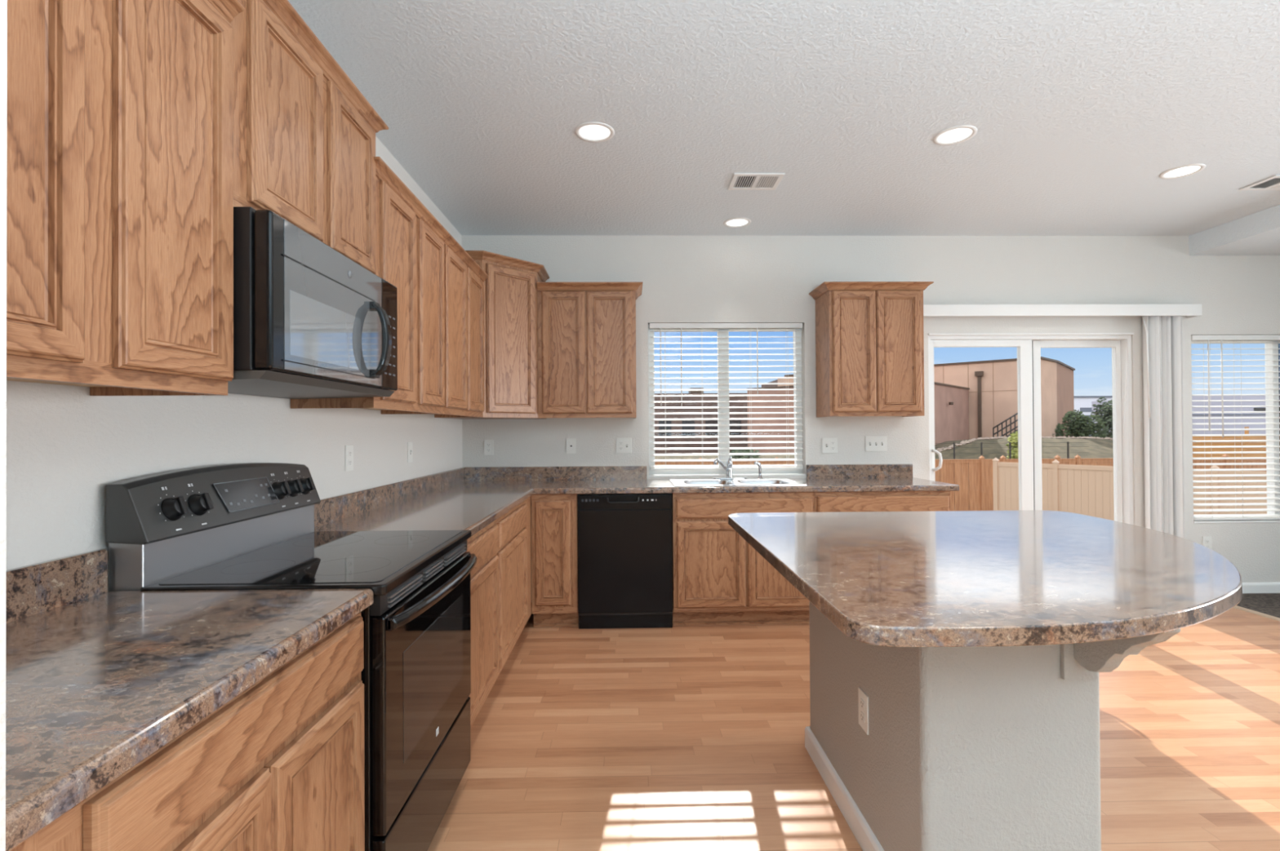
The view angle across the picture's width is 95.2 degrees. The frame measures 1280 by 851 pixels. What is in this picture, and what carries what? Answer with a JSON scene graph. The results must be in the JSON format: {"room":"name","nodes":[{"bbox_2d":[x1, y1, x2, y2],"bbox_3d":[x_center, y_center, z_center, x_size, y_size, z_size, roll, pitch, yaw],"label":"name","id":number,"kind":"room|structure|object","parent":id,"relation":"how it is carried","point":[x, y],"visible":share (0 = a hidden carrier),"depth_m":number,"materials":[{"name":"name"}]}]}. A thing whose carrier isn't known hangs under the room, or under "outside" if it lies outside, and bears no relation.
{"room":"kitchen","nodes":[
{"label":"kitchen","id":0,"kind":"room"},
{"bbox_2d":[0,0,7,850],"bbox_3d":[-0.931,-0.080,0.480,0.643,2.750,0.155,0,0,-1],"label":"wall","id":1,"kind":"structure","parent":0,"point":[3,3],"depth_m":0.56,"materials":[{"name":"white paint"}]},
{"bbox_2d":[5,136,462,591],"bbox_3d":[-1.351,-0.078,0.399,0.200,2.750,8.250,0,0,-1],"label":"wall","id":2,"kind":"structure","parent":0,"point":[65,444],"depth_m":1.55,"materials":[{"name":"white paint"}]},
{"bbox_2d":[5,549,107,623],"bbox_3d":[-1.248,0.338,0.961,0.019,0.104,0.817,0,0,-1],"label":"backsplash","id":3,"kind":"structure","parent":2,"relation":"attached to","point":[33,589],"depth_m":1.24,"materials":[{"name":"stone"}]},
{"bbox_2d":[6,0,244,395],"bbox_3d":[-1.091,-0.529,0.976,0.345,0.914,0.786,0,0,-1],"label":"upper cabinet","id":4,"kind":"object","parent":2,"relation":"attached to","point":[120,113],"visible":1,"depth_m":1.07,"materials":[{"name":"brown wood"}]},
{"bbox_2d":[230,0,388,274],"bbox_3d":[-1.108,-0.821,1.762,0.345,0.606,0.862,0,0,-1],"label":"upper cabinet","id":5,"kind":"object","parent":2,"relation":"attached to","point":[304,133],"visible":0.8,"depth_m":1.66,"materials":[{"name":"brown wood"}]},
{"bbox_2d":[227,206,397,399],"bbox_3d":[-1.047,-0.307,1.758,0.457,0.414,0.768,0,0,-1],"label":"microwave","id":6,"kind":"object","parent":5,"relation":"attached to","point":[311,322],"visible":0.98,"depth_m":1.54,"materials":[{"name":"black metal"}]},
{"bbox_2d":[227,370,394,399],"bbox_3d":[-1.074,-0.113,1.756,0.368,0.027,0.756,0,0,-1],"label":"vent hood","id":7,"kind":"object","parent":6,"relation":"attached to","point":[288,384],"depth_m":1.69,"materials":[{"name":"grey metal"}]},
{"bbox_2d":[345,444,353,471],"bbox_3d":[-1.290,0.144,2.593,0.007,0.115,0.070,0,0,-1],"label":"outlet","id":8,"kind":"object","parent":2,"relation":"attached to","point":[348,449],"visible":1,"depth_m":2.59,"materials":[{"name":"white plastic"}]},
{"bbox_2d":[347,450,351,466],"bbox_3d":[-1.287,0.144,2.593,0.002,0.067,0.033,0,0,-1],"label":"receptacle","id":9,"kind":"object","parent":8,"relation":"attached to","point":[349,452],"depth_m":2.59,"materials":[{"name":"white plastic"}]},
{"bbox_2d":[290,156,450,414],"bbox_3d":[-1.121,-0.516,2.530,0.345,0.909,0.842,0,0,-1],"label":"upper cabinet","id":10,"kind":"object","parent":2,"relation":"attached to","point":[410,239],"visible":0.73,"depth_m":2.48,"materials":[{"name":"brown wood"}]},
{"bbox_2d":[314,467,464,527],"bbox_3d":[-1.293,0.355,3.253,0.019,0.104,2.216,0,0,-1],"label":"backsplash","id":11,"kind":"structure","parent":2,"relation":"attached to","point":[334,508],"depth_m":2.85,"materials":[{"name":"stone"}]},
{"bbox_2d":[407,442,413,462],"bbox_3d":[-1.300,0.152,3.313,0.015,0.115,0.070,0,0,-1],"label":"light switch","id":12,"kind":"object","parent":2,"relation":"attached to","point":[410,455],"visible":1,"depth_m":3.31,"materials":[{"name":"white plastic"}]},
{"bbox_2d":[404,235,488,417],"bbox_3d":[-1.137,-0.509,3.355,0.345,0.909,0.806,0,0,-1],"label":"upper cabinet","id":13,"kind":"object","parent":2,"relation":"attached to","point":[464,278],"visible":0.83,"depth_m":3.28,"materials":[{"name":"brown wood"}]},
{"bbox_2d":[287,0,1279,235],"bbox_3d":[2.860,-1.553,0.492,8.643,0.150,8.250,0,0,-1],"label":"ceiling","id":14,"kind":"structure","parent":0,"point":[1078,109],"depth_m":2.68,"materials":[{"name":"white paint"}]},
{"bbox_2d":[574,121,614,142],"bbox_3d":[-0.222,-1.439,2.869,0.196,0.004,0.196,0,0,-1],"label":"recessed light","id":15,"kind":"object","parent":14,"relation":"in","point":[590,131],"visible":1,"depth_m":2.86,"materials":[{"name":"white glass"}]},
{"bbox_2d":[723,217,751,227],"bbox_3d":[0.688,-1.436,4.134,0.196,0.004,0.196,0,0,-1],"label":"recessed light","id":16,"kind":"object","parent":14,"relation":"in","point":[734,222],"visible":1,"depth_m":4.12,"materials":[{"name":"white"}]},
{"bbox_2d":[728,173,784,190],"bbox_3d":[0.681,-1.439,3.448,0.293,0.008,0.223,0,0,-1],"label":"ceiling vent","id":17,"kind":"object","parent":14,"relation":"in","point":[771,181],"visible":1,"depth_m":3.44,"materials":[{"name":"white metal"}]},
{"bbox_2d":[933,124,977,145],"bbox_3d":[1.575,-1.450,2.921,0.196,0.004,0.196,0,0,-1],"label":"recessed light","id":18,"kind":"object","parent":14,"relation":"in","point":[958,134],"visible":1,"depth_m":2.91,"materials":[{"name":"white"}]},
{"bbox_2d":[1159,164,1205,179],"bbox_3d":[3.109,-1.456,3.349,0.196,0.004,0.196,0,0,-1],"label":"recessed light","id":19,"kind":"object","parent":14,"relation":"in","point":[1186,170],"visible":1,"depth_m":3.35,"materials":[{"name":"white"}]},
{"bbox_2d":[1188,204,1279,255],"bbox_3d":[5.646,-1.417,0.566,2.712,0.151,7.890,0,0,-1],"label":"soffit","id":20,"kind":"structure","parent":14,"relation":"attached to","point":[1258,233],"depth_m":4.20,"materials":[{"name":"white paint"}]},
{"bbox_2d":[1239,174,1279,191],"bbox_3d":[3.847,-1.458,3.508,0.293,0.008,0.207,0,0,-1],"label":"ceiling vent","id":21,"kind":"object","parent":14,"relation":"in","point":[1273,183],"visible":1,"depth_m":3.54,"materials":[{"name":"white metal"}]},
{"bbox_2d":[427,608,1279,850],"bbox_3d":[1.418,1.341,0.443,5.723,0.120,8.250,0,0,-1],"label":"floor","id":22,"kind":"structure","parent":0,"point":[677,738],"depth_m":2.35,"materials":[{"name":"laminate"}]},
{"bbox_2d":[10,613,364,850],"bbox_3d":[-0.940,0.861,0.962,0.628,0.874,0.812,0,0,-1],"label":"base cabinet","id":23,"kind":"object","parent":22,"relation":"on","point":[279,766],"visible":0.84,"depth_m":0.97,"materials":[{"name":"brown wood"}]},
{"bbox_2d":[5,549,373,850],"bbox_3d":[-0.941,0.354,0.967,0.635,0.138,0.817,0,0,-1],"label":"countertop","id":24,"kind":"structure","parent":23,"relation":"on","point":[99,681],"depth_m":0.95,"materials":[{"name":"stone"}]},
{"bbox_2d":[106,462,477,850],"bbox_3d":[-0.906,0.710,1.762,0.711,1.189,0.776,0,0,-1],"label":"range","id":25,"kind":"object","parent":22,"relation":"on","point":[246,526],"visible":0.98,"depth_m":1.59,"materials":[{"name":"black metal"}]},
{"bbox_2d":[159,530,462,585],"bbox_3d":[-0.904,0.383,1.764,0.533,0.002,0.720,0,0,-1],"label":"glass cooktop","id":26,"kind":"object","parent":25,"relation":"in","point":[302,557],"depth_m":1.65,"materials":[{"name":"black glass"}]},
{"bbox_2d":[360,551,477,850],"bbox_3d":[-0.896,0.842,1.761,0.693,0.865,0.764,0,0,-1],"label":"oven","id":27,"kind":"object","parent":25,"relation":"in","point":[415,676],"depth_m":1.59,"materials":[{"name":"black glass"}]},
{"bbox_2d":[466,520,499,728],"bbox_3d":[-0.969,0.872,2.454,0.628,0.874,0.613,0,0,-1],"label":"base cabinet","id":28,"kind":"object","parent":22,"relation":"on","point":[484,576],"visible":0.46,"depth_m":2.48,"materials":[{"name":"brown wood"}]},
{"bbox_2d":[314,464,959,537],"bbox_3d":[0.390,0.363,3.286,3.386,0.138,2.216,0,0,-1],"label":"countertop","id":29,"kind":"structure","parent":28,"relation":"on","point":[461,499],"depth_m":3.75,"materials":[{"name":"stone"}]},
{"bbox_2d":[712,456,746,479],"bbox_3d":[0.648,0.308,4.206,0.263,0.169,0.193,0,0,-1],"label":"faucet","id":30,"kind":"object","parent":29,"relation":"on","point":[728,468],"visible":1,"depth_m":4.25,"materials":[{"name":"silver metal"}]},
{"bbox_2d":[669,478,806,486],"bbox_3d":[0.653,0.479,4.073,0.868,0.175,0.533,0,0,-1],"label":"sink","id":31,"kind":"object","parent":29,"relation":"in","point":[748,482],"visible":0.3,"depth_m":4.18,"materials":[{"name":"silver metal"}]},
{"bbox_2d":[753,461,763,479],"bbox_3d":[0.867,0.327,4.275,0.082,0.130,0.047,0,-1,-37],"label":"sprayer","id":32,"kind":"object","parent":31,"relation":"on","point":[756,463],"visible":1,"depth_m":4.27,"materials":[{"name":"silver metal"}]},
{"bbox_2d":[495,497,531,679],"bbox_3d":[-0.985,0.878,3.258,0.628,0.874,0.991,0,0,-1],"label":"base cabinet","id":33,"kind":"object","parent":22,"relation":"on","point":[513,553],"visible":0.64,"depth_m":3.13,"materials":[{"name":"brown wood"}]},
{"bbox_2d":[531,493,578,626],"bbox_3d":[-0.558,0.881,4.057,0.295,0.874,0.628,0,0,-1],"label":"base cabinet","id":34,"kind":"object","parent":22,"relation":"on","point":[554,517],"visible":0.83,"depth_m":3.75,"materials":[{"name":"brown wood"}]},
{"bbox_2d":[577,493,672,629],"bbox_3d":[-0.101,0.882,4.045,0.610,0.868,0.614,0,0,-1],"label":"dishwasher","id":35,"kind":"object","parent":22,"relation":"on","point":[625,540],"visible":0.98,"depth_m":3.75,"materials":[{"name":"black metal"}]},
{"bbox_2d":[671,492,814,625],"bbox_3d":[0.671,0.874,4.081,0.922,0.874,0.628,0,0,-1],"label":"base cabinet","id":36,"kind":"object","parent":22,"relation":"on","point":[718,578],"visible":0.67,"depth_m":3.77,"materials":[{"name":"brown wood"}]},
{"bbox_2d":[814,491,950,512],"bbox_3d":[1.579,0.869,4.098,0.892,0.874,0.628,0,0,-1],"label":"base cabinet","id":37,"kind":"object","parent":22,"relation":"on","point":[877,501],"visible":0.12,"depth_m":3.79,"materials":[{"name":"brown wood"}]},
{"bbox_2d":[804,601,1180,850],"bbox_3d":[0.914,0.856,1.774,0.476,0.876,1.192,0,0,-1],"label":"kitchen island","id":38,"kind":"object","parent":22,"relation":"on","point":[988,748],"visible":0.67,"depth_m":1.44,"materials":[{"name":"grey paint"}]},
{"bbox_2d":[857,687,868,735],"bbox_3d":[0.685,0.875,1.792,0.007,0.115,0.070,0,0,-1],"label":"outlet","id":39,"kind":"object","parent":38,"relation":"attached to","point":[863,700],"visible":1,"depth_m":1.78,"materials":[{"name":"white plastic"}]},
{"bbox_2d":[859,697,864,723],"bbox_3d":[0.682,0.875,1.792,0.002,0.067,0.033,0,0,-1],"label":"receptacle","id":40,"kind":"object","parent":39,"relation":"attached to","point":[861,700],"depth_m":1.79,"materials":[{"name":"white plastic"}]},
{"bbox_2d":[728,510,1242,647],"bbox_3d":[1.144,0.398,1.855,1.505,0.038,1.510,0,0,-1],"label":"island countertop","id":41,"kind":"structure","parent":38,"relation":"on","point":[936,579],"depth_m":1.47,"materials":[{"name":"stone"}]},
{"bbox_2d":[1232,605,1279,622],"bbox_3d":[4.295,1.317,0.419,0.046,0.132,8.090,0,0,-1],"label":"trim","id":42,"kind":"structure","parent":22,"relation":"on","point":[1260,614],"depth_m":3.99,"materials":[{"name":"beige wood"}]},
{"bbox_2d":[461,235,1279,582],"bbox_3d":[2.890,-0.074,4.528,8.443,2.750,0.160,0,0,-1],"label":"wall","id":43,"kind":"structure","parent":0,"point":[685,279],"depth_m":4.43,"materials":[{"name":"white paint"}]},
{"bbox_2d":[484,440,493,455],"bbox_3d":[-1.131,0.164,4.364,0.070,0.115,0.007,0,0,-1],"label":"outlet","id":44,"kind":"object","parent":43,"relation":"attached to","point":[488,444],"visible":1,"depth_m":4.36,"materials":[{"name":"white plastic"}]},
{"bbox_2d":[486,443,490,452],"bbox_3d":[-1.130,0.164,4.362,0.033,0.067,0.002,0,0,-1],"label":"receptacle","id":45,"kind":"object","parent":44,"relation":"attached to","point":[488,445],"depth_m":4.36,"materials":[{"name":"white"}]},
{"bbox_2d":[444,250,549,419],"bbox_3d":[-0.996,-0.582,4.046,0.654,1.063,0.654,0,0,-1],"label":"upper cabinet","id":46,"kind":"object","parent":43,"relation":"attached to","point":[510,288],"visible":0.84,"depth_m":3.90,"materials":[{"name":"brown wood"}]},
{"bbox_2d":[464,466,646,480],"bbox_3d":[-0.627,0.359,4.365,1.356,0.104,0.019,0,0,-1],"label":"backsplash","id":47,"kind":"structure","parent":43,"relation":"attached to","point":[590,473],"depth_m":4.36,"materials":[{"name":"stone"}]},
{"bbox_2d":[566,438,576,453],"bbox_3d":[-0.516,0.154,4.377,0.070,0.115,0.006,0,0,-1],"label":"wall plate","id":48,"kind":"object","parent":43,"relation":"attached to","point":[571,442],"visible":1,"depth_m":4.37,"materials":[{"name":"white plastic"}]},
{"bbox_2d":[536,282,642,418],"bbox_3d":[-0.348,-0.523,4.210,0.734,0.938,0.352,0,0,-1],"label":"upper cabinet","id":49,"kind":"object","parent":43,"relation":"attached to","point":[587,331],"visible":1,"depth_m":4.07,"materials":[{"name":"brown wood"}]},
{"bbox_2d":[616,438,631,453],"bbox_3d":[-0.121,0.151,4.380,0.116,0.115,0.015,0,0,-1],"label":"wall plate","id":50,"kind":"object","parent":43,"relation":"attached to","point":[624,446],"visible":1,"depth_m":4.38,"materials":[{"name":"white plastic"}]},
{"bbox_2d":[618,441,622,450],"bbox_3d":[-0.144,0.151,4.381,0.033,0.067,0.002,0,0,-1],"label":"receptacle","id":51,"kind":"object","parent":50,"relation":"attached to","point":[620,443],"depth_m":4.38,"materials":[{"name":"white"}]},
{"bbox_2d":[648,324,805,477],"bbox_3d":[0.654,-0.197,4.473,1.185,1.170,0.135,0,0,-1],"label":"window","id":52,"kind":"structure","parent":43,"relation":"in","point":[780,472],"depth_m":4.47,"materials":[{"name":"white plastic"}]},
{"bbox_2d":[648,323,803,471],"bbox_3d":[0.655,-0.220,4.430,1.161,1.112,0.070,0,0,-1],"label":"window blind","id":53,"kind":"object","parent":52,"relation":"attached to","point":[660,326],"visible":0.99,"depth_m":4.42,"materials":[{"name":"white plastic"}]},
{"bbox_2d":[822,438,837,453],"bbox_3d":[1.435,0.151,4.410,0.116,0.115,0.015,0,0,-1],"label":"wall plate","id":54,"kind":"object","parent":43,"relation":"attached to","point":[828,445],"visible":1,"depth_m":4.41,"materials":[{"name":"white plastic"}]},
{"bbox_2d":[831,441,835,449],"bbox_3d":[1.458,0.151,4.412,0.033,0.067,0.002,0,0,-1],"label":"receptacle","id":55,"kind":"object","parent":54,"relation":"attached to","point":[833,443],"depth_m":4.41,"materials":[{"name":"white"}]},
{"bbox_2d":[805,464,913,478],"bbox_3d":[1.658,0.346,4.409,0.807,0.104,0.019,0,0,-1],"label":"backsplash","id":56,"kind":"structure","parent":43,"relation":"attached to","point":[817,471],"depth_m":4.40,"materials":[{"name":"stone"}]},
{"bbox_2d":[808,281,933,417],"bbox_3d":[1.668,-0.534,4.249,0.770,0.938,0.352,0,0,-1],"label":"upper cabinet","id":57,"kind":"object","parent":43,"relation":"attached to","point":[869,335],"visible":1,"depth_m":4.11,"materials":[{"name":"brown wood"}]},
{"bbox_2d":[865,436,886,451],"bbox_3d":[1.788,0.139,4.417,0.162,0.115,0.015,0,0,-1],"label":"wall plate","id":58,"kind":"object","parent":43,"relation":"attached to","point":[872,443],"visible":1,"depth_m":4.42,"materials":[{"name":"white plastic"}]},
{"bbox_2d":[928,335,1133,524],"bbox_3d":[2.986,0.300,4.489,1.582,2.008,0.175,0,0,-1],"label":"door","id":59,"kind":"structure","parent":43,"relation":"in","point":[1028,347],"depth_m":4.48,"materials":[{"name":"white plastic"}]},
{"bbox_2d":[928,333,1133,335],"bbox_3d":[2.981,-0.697,4.454,1.582,0.014,0.024,0,0,-1],"label":"trim","id":60,"kind":"structure","parent":43,"relation":"attached to","point":[947,334],"depth_m":4.44,"materials":[{"name":"white"}]},
{"bbox_2d":[923,304,1202,538],"bbox_3d":[3.146,0.181,4.398,2.146,2.176,0.105,0,0,-1],"label":"vertical blind","id":61,"kind":"object","parent":43,"relation":"attached to","point":[1162,364],"visible":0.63,"depth_m":4.39,"materials":[{"name":"white plastic"}]},
{"bbox_2d":[1202,536,1211,549],"bbox_3d":[4.337,0.906,4.465,0.070,0.115,0.007,0,0,-1],"label":"outlet","id":62,"kind":"object","parent":43,"relation":"attached to","point":[1206,540],"visible":0.74,"depth_m":4.46,"materials":[{"name":"white plastic"}]},
{"bbox_2d":[1204,539,1209,548],"bbox_3d":[4.337,0.906,4.463,0.033,0.067,0.002,0,0,-1],"label":"receptacle","id":63,"kind":"object","parent":62,"relation":"attached to","point":[1206,541],"depth_m":4.46,"materials":[{"name":"white plastic"}]},
{"bbox_2d":[1191,341,1279,523],"bbox_3d":[4.871,0.022,4.550,1.283,1.453,0.141,0,0,-1],"label":"window","id":64,"kind":"structure","parent":43,"relation":"in","point":[1266,345],"depth_m":4.56,"materials":[{"name":"white plastic"}]},
{"bbox_2d":[1191,334,1279,520],"bbox_3d":[4.872,0.013,4.510,1.259,1.423,0.070,0,0,-1],"label":"window blind","id":65,"kind":"object","parent":64,"relation":"attached to","point":[1237,337],"visible":0.86,"depth_m":4.50,"materials":[{"name":"white plastic"}]},
{"bbox_2d":[1242,582,1279,593],"bbox_3d":[5.362,1.242,4.480,3.118,0.088,0.013,0,0,-1],"label":"baseboard","id":66,"kind":"structure","parent":43,"relation":"attached to","point":[1273,587],"depth_m":4.46,"materials":[{"name":"white wood"}]},
{"bbox_2d":[1236,593,1279,617],"bbox_3d":[5.754,1.311,0.527,2.890,0.128,8.250,0,0,-1],"label":"carpet","id":67,"kind":"object","parent":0,"point":[1268,604],"depth_m":4.21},
{"label":"outside","id":68,"kind":"structure","parent":0,"visible":0},
{"bbox_3d":[38.216,4.079,93.014,240.000,0.300,175.440,0,0,-1],"label":"ground","id":69,"kind":"structure","parent":68,"visible":0},
{"bbox_2d":[654,379,777,453],"bbox_3d":[4.728,-0.472,65.090,28.000,8.800,10.040,0,0,-1],"label":"building","id":70,"kind":"structure","parent":69,"relation":"on","point":[690,393],"depth_m":60.12,"materials":[{"name":"brown metal"}]},
{"bbox_2d":[746,356,1075,453],"bbox_3d":[23.144,-0.615,47.209,30.242,8.606,22.514,0,0,-1],"label":"warehouse","id":71,"kind":"structure","parent":69,"relation":"on","point":[971,398],"depth_m":43.89,"materials":[{"name":"beige paint"}]},
{"bbox_2d":[992,413,1017,437],"bbox_3d":[25.389,0.072,39.903,2.925,3.100,0.200,0,0,-1],"label":"stair railing","id":72,"kind":"object","parent":71,"relation":"attached to","point":[1015,415],"visible":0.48,"depth_m":39.87,"materials":[{"name":"grey metal"}]},
{"bbox_2d":[654,453,1266,511],"bbox_3d":[10.544,2.428,24.178,34.000,2.340,0.180,0,0,-1],"label":"wooden fence","id":73,"kind":"object","parent":69,"relation":"on","point":[978,495],"visible":0.13,"depth_m":24.22,"materials":[{"name":"brown wood"}]},
{"bbox_2d":[1074,395,1112,436],"bbox_3d":[81.322,-0.507,99.509,25.900,8.450,12.200,0,0,-1],"label":"building","id":74,"kind":"structure","parent":69,"relation":"on","point":[1082,403],"depth_m":93.42,"materials":[{"name":"white"}]},
{"bbox_2d":[1090,396,1112,438],"bbox_3d":[33.965,0.551,41.800,2.838,5.272,3.254,0,0,14],"label":"tree","id":75,"kind":"object","parent":69,"relation":"on","point":[1108,412],"visible":0.23,"depth_m":41.82,"materials":[{"name":"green plant"}]},
{"bbox_2d":[992,457,1266,520],"bbox_3d":[15.555,2.277,15.834,0.180,2.460,11.020,0,-1,-37],"label":"vinyl fence","id":76,"kind":"object","parent":69,"relation":"on","point":[1083,490],"visible":0.41,"depth_m":18.10,"materials":[{"name":"beige plastic"}]},
{"bbox_2d":[1091,395,1266,443],"bbox_3d":[73.651,0.182,67.398,34.100,6.700,12.100,0,0,-1],"label":"building","id":77,"kind":"structure","parent":69,"relation":"on","point":[1193,397],"depth_m":61.22,"materials":[{"name":"grey"}]},
{"bbox_2d":[1192,426,1266,466],"bbox_3d":[38.166,1.755,30.837,18.500,3.450,0.200,0,0,-1],"label":"wall","id":78,"kind":"structure","parent":69,"relation":"on","point":[1246,432],"depth_m":30.61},
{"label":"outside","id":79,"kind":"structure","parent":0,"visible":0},
{"bbox_2d":[654,437,1266,485],"bbox_3d":[19.351,2.207,34.118,80.000,3.020,14.500,0,0,-1],"label":"hillside","id":80,"kind":"structure","parent":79,"point":[1095,448],"depth_m":32.67,"materials":[{"name":"green plant"}]},
{"bbox_2d":[729,449,760,459],"bbox_3d":[5.963,2.147,33.031,2.199,1.895,1.929,0,0,-1],"label":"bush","id":81,"kind":"object","parent":80,"relation":"on","point":[742,457],"visible":0.3,"depth_m":32.78,"materials":[{"name":"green plant"}]},
{"bbox_2d":[1004,431,1017,458],"bbox_3d":[19.673,1.411,30.365,1.477,2.360,1.421,0,0,-17],"label":"tree","id":82,"kind":"object","parent":80,"relation":"on","point":[1014,438],"visible":0.34,"depth_m":30.21,"materials":[{"name":"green plant"}]},
{"bbox_2d":[934,441,1088,464],"bbox_3d":[18.291,1.714,29.350,8.700,1.750,0.060,0,0,-1],"label":"wire fence","id":83,"kind":"object","parent":80,"relation":"on","point":[1068,446],"visible":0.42,"depth_m":29.33,"materials":[{"name":"grey metal"}]},
{"bbox_2d":[936,435,1112,452],"bbox_3d":[22.851,1.183,34.287,16.258,1.182,1.075,0,0,-1],"label":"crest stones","id":84,"kind":"object","parent":80,"relation":"on","point":[1002,437],"visible":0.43,"depth_m":34.06},
{"bbox_2d":[1052,409,1106,438],"bbox_3d":[28.965,0.721,38.468,2.895,3.745,2.943,0,0,-1],"label":"tree","id":85,"kind":"object","parent":80,"relation":"on","point":[1077,426],"visible":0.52,"depth_m":38.24,"materials":[{"name":"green plant"}]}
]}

